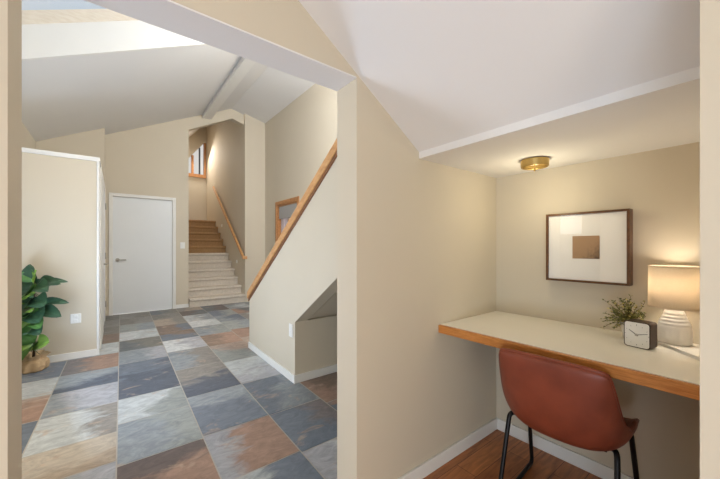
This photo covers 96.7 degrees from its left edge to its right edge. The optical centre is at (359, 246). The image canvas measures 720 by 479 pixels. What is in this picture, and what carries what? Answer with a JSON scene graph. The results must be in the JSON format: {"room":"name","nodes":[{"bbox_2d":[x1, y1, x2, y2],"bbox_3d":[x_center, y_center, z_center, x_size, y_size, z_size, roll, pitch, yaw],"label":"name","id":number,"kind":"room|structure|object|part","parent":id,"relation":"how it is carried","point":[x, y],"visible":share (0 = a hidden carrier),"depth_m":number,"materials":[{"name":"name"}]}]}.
{"room":"home office","nodes":[
{"label":"home office","id":0,"kind":"room"},
{"bbox_2d":[22,122,35,148],"bbox_3d":[-3.106,-0.320,2.517,0.100,3.220,5.310,0,0,-38],"label":"wall","id":1,"kind":"structure","parent":0,"point":[28,141],"depth_m":4.17,"materials":[{"name":"beige paint"}]},
{"bbox_2d":[22,152,99,355],"bbox_3d":[-3.759,0.122,4.065,0.775,2.095,2.065,0,0,-38],"label":"wall","id":2,"kind":"structure","parent":0,"point":[59,194],"depth_m":3.31,"materials":[{"name":"beige paint"}]},
{"bbox_2d":[22,147,104,184],"bbox_3d":[-3.751,-0.948,4.064,0.787,0.045,2.077,0,0,-38],"label":"trim","id":3,"kind":"structure","parent":2,"relation":"on","point":[26,150],"depth_m":3.28,"materials":[{"name":"white paint"}]},
{"bbox_2d":[47,349,96,362],"bbox_3d":[-3.136,1.135,3.233,0.734,0.070,0.013,0,0,-38],"label":"baseboard","id":4,"kind":"structure","parent":2,"relation":"attached to","point":[80,354],"depth_m":3.33,"materials":[{"name":"white paint"}]},
{"bbox_2d":[70,313,80,323],"bbox_3d":[-2.981,0.750,3.356,0.085,0.100,0.010,0,0,-38],"label":"wall outlet","id":5,"kind":"object","parent":2,"relation":"attached to","point":[74,318],"visible":1,"depth_m":3.35,"materials":[{"name":"white plastic"}]},
{"bbox_2d":[97,162,98,354],"bbox_3d":[-2.847,0.122,3.478,0.023,2.095,0.034,0,0,-38],"label":"trim","id":6,"kind":"structure","parent":2,"relation":"attached to","point":[97,162],"depth_m":3.46,"materials":[{"name":"white paint"}]},
{"bbox_2d":[100,167,107,348],"bbox_3d":[-3.510,0.125,4.402,0.076,2.090,1.780,0,0,-38],"label":"door","id":7,"kind":"structure","parent":2,"relation":"in","point":[103,206],"depth_m":4.04,"materials":[{"name":"white paint"}]},
{"bbox_3d":[-3.526,0.125,4.390,0.014,2.090,1.780,0,0,-37],"label":"casing","id":8,"kind":"part","parent":7,"relation":"part of","materials":[{"name":"white paint"}]},
{"bbox_3d":[-3.791,0.150,4.728,0.011,2.020,0.800,0,0,-37],"label":"panel","id":9,"kind":"part","parent":7,"relation":"part of","materials":[{"name":"white paint"}]},
{"bbox_2d":[36,128,104,182],"bbox_3d":[-4.516,-0.470,5.038,0.780,3.520,0.400,0,0,-38],"label":"wall","id":10,"kind":"structure","parent":0,"point":[88,143],"depth_m":4.95,"materials":[{"name":"beige paint"}]},
{"bbox_2d":[22,45,314,140],"bbox_3d":[-1.751,-2.275,3.828,3.650,1.488,5.710,0,0,-38],"label":"ceiling","id":11,"kind":"structure","parent":0,"point":[122,91],"depth_m":4.28,"materials":[{"name":"paint"}]},
{"bbox_2d":[22,9,206,60],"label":"window","id":12,"kind":"structure","parent":11,"relation":"attached to","point":[46,34],"depth_m":3.06,"materials":[{"name":"white paint"}]},
{"bbox_3d":[-1.956,-2.378,2.774,1.846,1.006,1.356,0,0,-38],"label":"frame","id":13,"kind":"part","parent":12,"relation":"part of","materials":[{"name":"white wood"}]},
{"bbox_2d":[202,57,255,119],"bbox_3d":[-1.321,-2.658,4.163,0.160,0.195,5.710,0,0,-38],"label":"beam","id":14,"kind":"structure","parent":11,"relation":"attached to","point":[244,65],"depth_m":5.12,"materials":[{"name":"white paint"}]},
{"bbox_2d":[105,109,243,315],"bbox_3d":[-3.495,-1.070,6.177,2.430,4.720,0.140,0,0,-38],"label":"wall","id":15,"kind":"structure","parent":0,"point":[152,160],"depth_m":5.94,"materials":[{"name":"beige paint"}]},
{"bbox_2d":[109,192,175,315],"bbox_3d":[-3.898,0.120,5.774,1.000,2.100,0.120,0,0,-38],"label":"door","id":16,"kind":"structure","parent":15,"relation":"in","point":[142,232],"depth_m":5.76,"materials":[{"name":"white paint"}]},
{"bbox_2d":[176,304,188,308],"bbox_3d":[-3.413,1.135,6.144,0.220,0.070,0.013,0,0,-38],"label":"baseboard","id":17,"kind":"structure","parent":15,"relation":"attached to","point":[180,305],"depth_m":6.14,"materials":[{"name":"white paint"}]},
{"bbox_2d":[180,242,184,248],"bbox_3d":[-3.408,-0.030,6.147,0.080,0.120,0.014,0,0,-38],"label":"light switch","id":18,"kind":"object","parent":15,"relation":"attached to","point":[182,244],"visible":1,"depth_m":6.15,"materials":[{"name":"white plastic"}]},
{"bbox_2d":[189,129,197,136],"bbox_3d":[-3.989,-3.130,7.923,1.260,1.600,3.400,0,0,-38],"label":"ceiling","id":19,"kind":"structure","parent":0,"point":[192,132],"depth_m":8.78,"materials":[{"name":"paint"}]},
{"bbox_2d":[189,127,206,219],"bbox_3d":[-5.010,-2.430,9.232,1.260,3.600,0.120,0,0,-38],"label":"wall","id":20,"kind":"structure","parent":0,"point":[197,186],"depth_m":9.38,"materials":[{"name":"beige paint"}]},
{"bbox_2d":[189,143,205,178],"bbox_3d":[-4.877,-2.549,9.285,0.735,1.039,0.160,0,0,-38],"label":"window","id":21,"kind":"structure","parent":20,"relation":"in","point":[191,174],"depth_m":9.38,"materials":[{"name":"brown wood"}]},
{"bbox_3d":[-4.877,-2.388,9.304,0.050,0.536,0.130,0,0,-38],"label":"frame","id":22,"kind":"part","parent":21,"relation":"part of","materials":[{"name":"brown wood"}]},
{"bbox_3d":[-4.877,-2.075,9.285,0.735,0.090,0.160,0,0,-38],"label":"sill","id":23,"kind":"part","parent":21,"relation":"part of","materials":[{"name":"brown wood"}]},
{"bbox_3d":[-4.616,-2.594,9.507,0.050,0.949,0.130,0,0,-38],"label":"frame","id":24,"kind":"part","parent":21,"relation":"part of","materials":[{"name":"brown wood"}]},
{"bbox_2d":[84,0,355,90],"bbox_3d":[-0.463,-0.727,1.117,1.019,0.006,0.148,0,0,-38],"label":"beam","id":25,"kind":"structure","parent":0,"point":[169,15],"depth_m":1.11,"materials":[{"name":"paint"}]},
{"bbox_2d":[207,114,264,301],"bbox_3d":[-3.287,-1.470,8.324,0.540,5.520,3.430,0,0,-38],"label":"wall","id":26,"kind":"structure","parent":0,"point":[235,152],"depth_m":7.10,"materials":[{"name":"beige paint"}]},
{"bbox_2d":[212,186,246,258],"bbox_3d":[-3.164,-0.693,7.649,0.097,1.892,2.513,0,0,-38],"label":"handrail","id":27,"kind":"object","parent":26,"relation":"attached to","point":[213,187],"visible":1,"depth_m":7.37,"materials":[{"name":"brown wood"}]},
{"bbox_2d":[0,0,495,478],"bbox_3d":[-0.835,-0.920,0.826,5.900,4.420,0.150,0,0,-38],"label":"wall partition","id":28,"kind":"structure","parent":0,"point":[416,237],"depth_m":1.47,"materials":[{"name":"beige paint"}]},
{"bbox_2d":[398,417,497,478],"bbox_3d":[0.438,1.135,1.716,1.137,0.070,0.013,0,0,-38],"label":"baseboard","id":29,"kind":"structure","parent":28,"relation":"attached to","point":[432,464],"depth_m":1.75,"materials":[{"name":"white paint"}]},
{"bbox_2d":[249,158,336,374],"bbox_3d":[0.017,0.037,3.166,1.478,2.266,2.490,0,0,-38],"label":"wall","id":30,"kind":"structure","parent":0,"point":[302,276],"depth_m":2.80,"materials":[{"name":"beige paint"}]},
{"bbox_2d":[289,323,292,337],"bbox_3d":[-0.606,0.730,2.800,0.010,0.115,0.070,0,0,-38],"label":"wall outlet","id":31,"kind":"object","parent":30,"relation":"attached to","point":[290,325],"visible":1,"depth_m":2.79,"materials":[{"name":"white plastic"}]},
{"bbox_2d":[247,138,336,300],"bbox_3d":[-0.506,-0.258,2.777,0.160,1.721,2.524,0,0,-37],"label":"trim","id":32,"kind":"structure","parent":30,"relation":"attached to","point":[332,151],"depth_m":2.68,"materials":[{"name":"brown wood"}]},
{"bbox_2d":[248,342,336,383],"bbox_3d":[-0.364,1.135,3.666,1.463,0.070,1.233,0,0,-38],"label":"baseboard","id":33,"kind":"structure","parent":30,"relation":"attached to","point":[316,373],"depth_m":2.92,"materials":[{"name":"white paint"}]},
{"bbox_2d":[265,84,336,259],"bbox_3d":[-0.319,-0.920,4.895,0.120,4.420,5.630,0,0,-38],"label":"wall","id":34,"kind":"structure","parent":0,"point":[298,138],"depth_m":5.92,"materials":[{"name":"beige paint"}]},
{"bbox_2d":[275,196,298,242],"bbox_3d":[-1.384,-0.215,6.227,0.120,1.410,1.040,0,0,-38],"label":"window","id":35,"kind":"structure","parent":34,"relation":"in","point":[284,210],"depth_m":6.40,"materials":[{"name":"brown wood"}]},
{"bbox_3d":[-1.510,-0.165,6.420,0.040,1.170,0.260,0,0,-38],"label":"sash","id":36,"kind":"part","parent":35,"relation":"part of","materials":[{"name":"brown wood"}]},
{"bbox_2d":[279,203,296,218],"bbox_3d":[-1.385,-0.690,6.213,0.040,0.240,0.800,0,0,-38],"label":"blind","id":37,"kind":"object","parent":35,"relation":"attached to","point":[286,210],"depth_m":6.24,"materials":[{"name":"grey fabric"}]},
{"bbox_2d":[22,302,601,478],"bbox_3d":[-1.411,1.230,1.664,5.823,0.120,9.560,0,0,-38],"label":"floor","id":38,"kind":"structure","parent":0,"point":[179,393],"depth_m":2.21,"materials":[{"name":"tile"}]},
{"bbox_2d":[22,264,68,373],"bbox_3d":[-3.073,0.664,2.977,0.489,1.010,0.338,0,0,12],"label":"plant","id":39,"kind":"object","parent":38,"relation":"on","point":[34,309],"visible":0.76,"depth_m":2.99,"materials":[{"name":"green plant"}]},
{"bbox_2d":[189,220,244,307],"bbox_3d":[-3.911,0.230,7.823,1.054,1.881,3.454,0,0,-38],"label":"staircase","id":40,"kind":"structure","parent":38,"relation":"on","point":[212,279],"depth_m":7.13,"materials":[{"name":"beige carpet"}]},
{"bbox_2d":[498,348,639,478],"bbox_3d":[0.891,0.795,1.389,0.520,0.748,0.478,0,0,-41],"label":"desk chair","id":41,"kind":"object","parent":38,"relation":"on","point":[576,405],"visible":1,"depth_m":1.19,"materials":[{"name":"orange leather"}]},
{"bbox_3d":[0.802,0.966,1.545,0.434,0.407,0.125,0,0,-41],"label":"leg frame","id":42,"kind":"part","parent":41,"relation":"part of","materials":[{"name":"black metal"}]},
{"bbox_3d":[1.035,0.966,1.279,0.434,0.407,0.096,0,0,-41],"label":"leg frame","id":43,"kind":"part","parent":41,"relation":"part of","materials":[{"name":"black metal"}]},
{"bbox_2d":[309,291,336,318],"bbox_3d":[0.096,0.366,3.208,1.300,1.608,2.460,0,0,-38],"label":"ceiling","id":44,"kind":"structure","parent":0,"point":[329,308],"depth_m":2.79,"materials":[{"name":"beige paint"}]},
{"bbox_2d":[298,0,699,177],"bbox_3d":[0.019,-1.347,-0.943,5.070,1.802,3.690,0,0,-38],"label":"ceiling","id":45,"kind":"structure","parent":0,"point":[444,71],"depth_m":1.10,"materials":[{"name":"paint"}]},
{"bbox_2d":[520,156,549,170],"bbox_3d":[0.893,-0.415,1.635,0.132,0.059,0.132,0,0,-38],"label":"ceiling light","id":46,"kind":"object","parent":45,"relation":"attached to","point":[533,163],"visible":1,"depth_m":1.60,"materials":[{"name":"gold metal"}]},
{"bbox_2d":[496,142,699,478],"bbox_3d":[1.357,0.330,1.560,0.120,1.920,1.390,0,0,-38],"label":"wall","id":47,"kind":"structure","parent":0,"point":[661,187],"depth_m":1.56,"materials":[{"name":"beige paint"}]},
{"bbox_2d":[497,418,633,478],"bbox_3d":[1.192,1.135,1.664,0.013,0.070,0.998,0,0,-38],"label":"baseboard","id":48,"kind":"structure","parent":47,"relation":"attached to","point":[585,463],"depth_m":1.75,"materials":[{"name":"white paint"}]},
{"bbox_2d":[438,311,699,400],"bbox_3d":[0.960,0.451,1.491,0.590,0.075,1.009,0,0,-38],"label":"desk","id":49,"kind":"object","parent":47,"relation":"attached to","point":[662,368],"visible":0.94,"depth_m":1.31,"materials":[{"name":"beige laminate"}]},
{"bbox_2d":[600,294,645,337],"bbox_3d":[1.209,0.314,1.474,0.205,0.195,0.168,0,0,-38],"label":"herb plant","id":50,"kind":"object","parent":49,"relation":"on","point":[622,317],"visible":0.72,"depth_m":1.45,"materials":[{"name":"green plant"}]},
{"bbox_3d":[1.222,0.377,1.442,0.072,0.071,0.072,0,0,-38],"label":"pot","id":51,"kind":"part","parent":50,"relation":"part of","materials":[{"name":"white ceramic"}]},
{"bbox_2d":[624,319,656,349],"bbox_3d":[1.158,0.359,1.323,0.066,0.106,0.088,0,0,-28],"label":"desk clock","id":52,"kind":"object","parent":49,"relation":"on","point":[642,334],"visible":1,"depth_m":1.30,"materials":[{"name":"white plastic"}]},
{"bbox_2d":[657,340,699,360],"bbox_3d":[1.300,0.406,1.274,0.097,0.012,0.260,0,0,10],"label":"book","id":53,"kind":"object","parent":49,"relation":"on","point":[692,351],"visible":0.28,"depth_m":1.25,"materials":[{"name":"white paper"}]},
{"bbox_2d":[647,265,699,345],"bbox_3d":[1.316,0.240,1.340,0.169,0.321,0.169,0,0,-38],"label":"table lamp","id":54,"kind":"object","parent":53,"relation":"on","point":[675,289],"visible":0.91,"depth_m":1.30,"materials":[{"name":"white ceramic"}]},
{"bbox_3d":[1.316,0.167,1.340,0.166,0.172,0.166,0,0,-38],"label":"lamp shade","id":55,"kind":"part","parent":54,"relation":"part of","materials":[{"name":"fabric"}]},
{"bbox_2d":[546,208,632,285],"bbox_3d":[1.169,0.002,1.655,0.059,0.363,0.364,0,0,-38],"label":"framed picture","id":56,"kind":"object","parent":47,"relation":"attached to","point":[596,247],"visible":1,"depth_m":1.62,"materials":[{"name":"white paper"}]},
{"bbox_2d":[572,236,599,258],"bbox_3d":[1.157,0.002,1.640,0.002,0.117,0.118,0,0,-38],"label":"print","id":57,"kind":"object","parent":56,"relation":"attached to","point":[583,247],"depth_m":1.64},
{"bbox_2d":[700,0,719,478],"bbox_3d":[1.121,0.230,0.855,1.120,2.121,0.190,0,0,-38],"label":"wall","id":58,"kind":"structure","parent":0,"point":[709,9],"depth_m":0.58,"materials":[{"name":"beige paint"}]}
]}

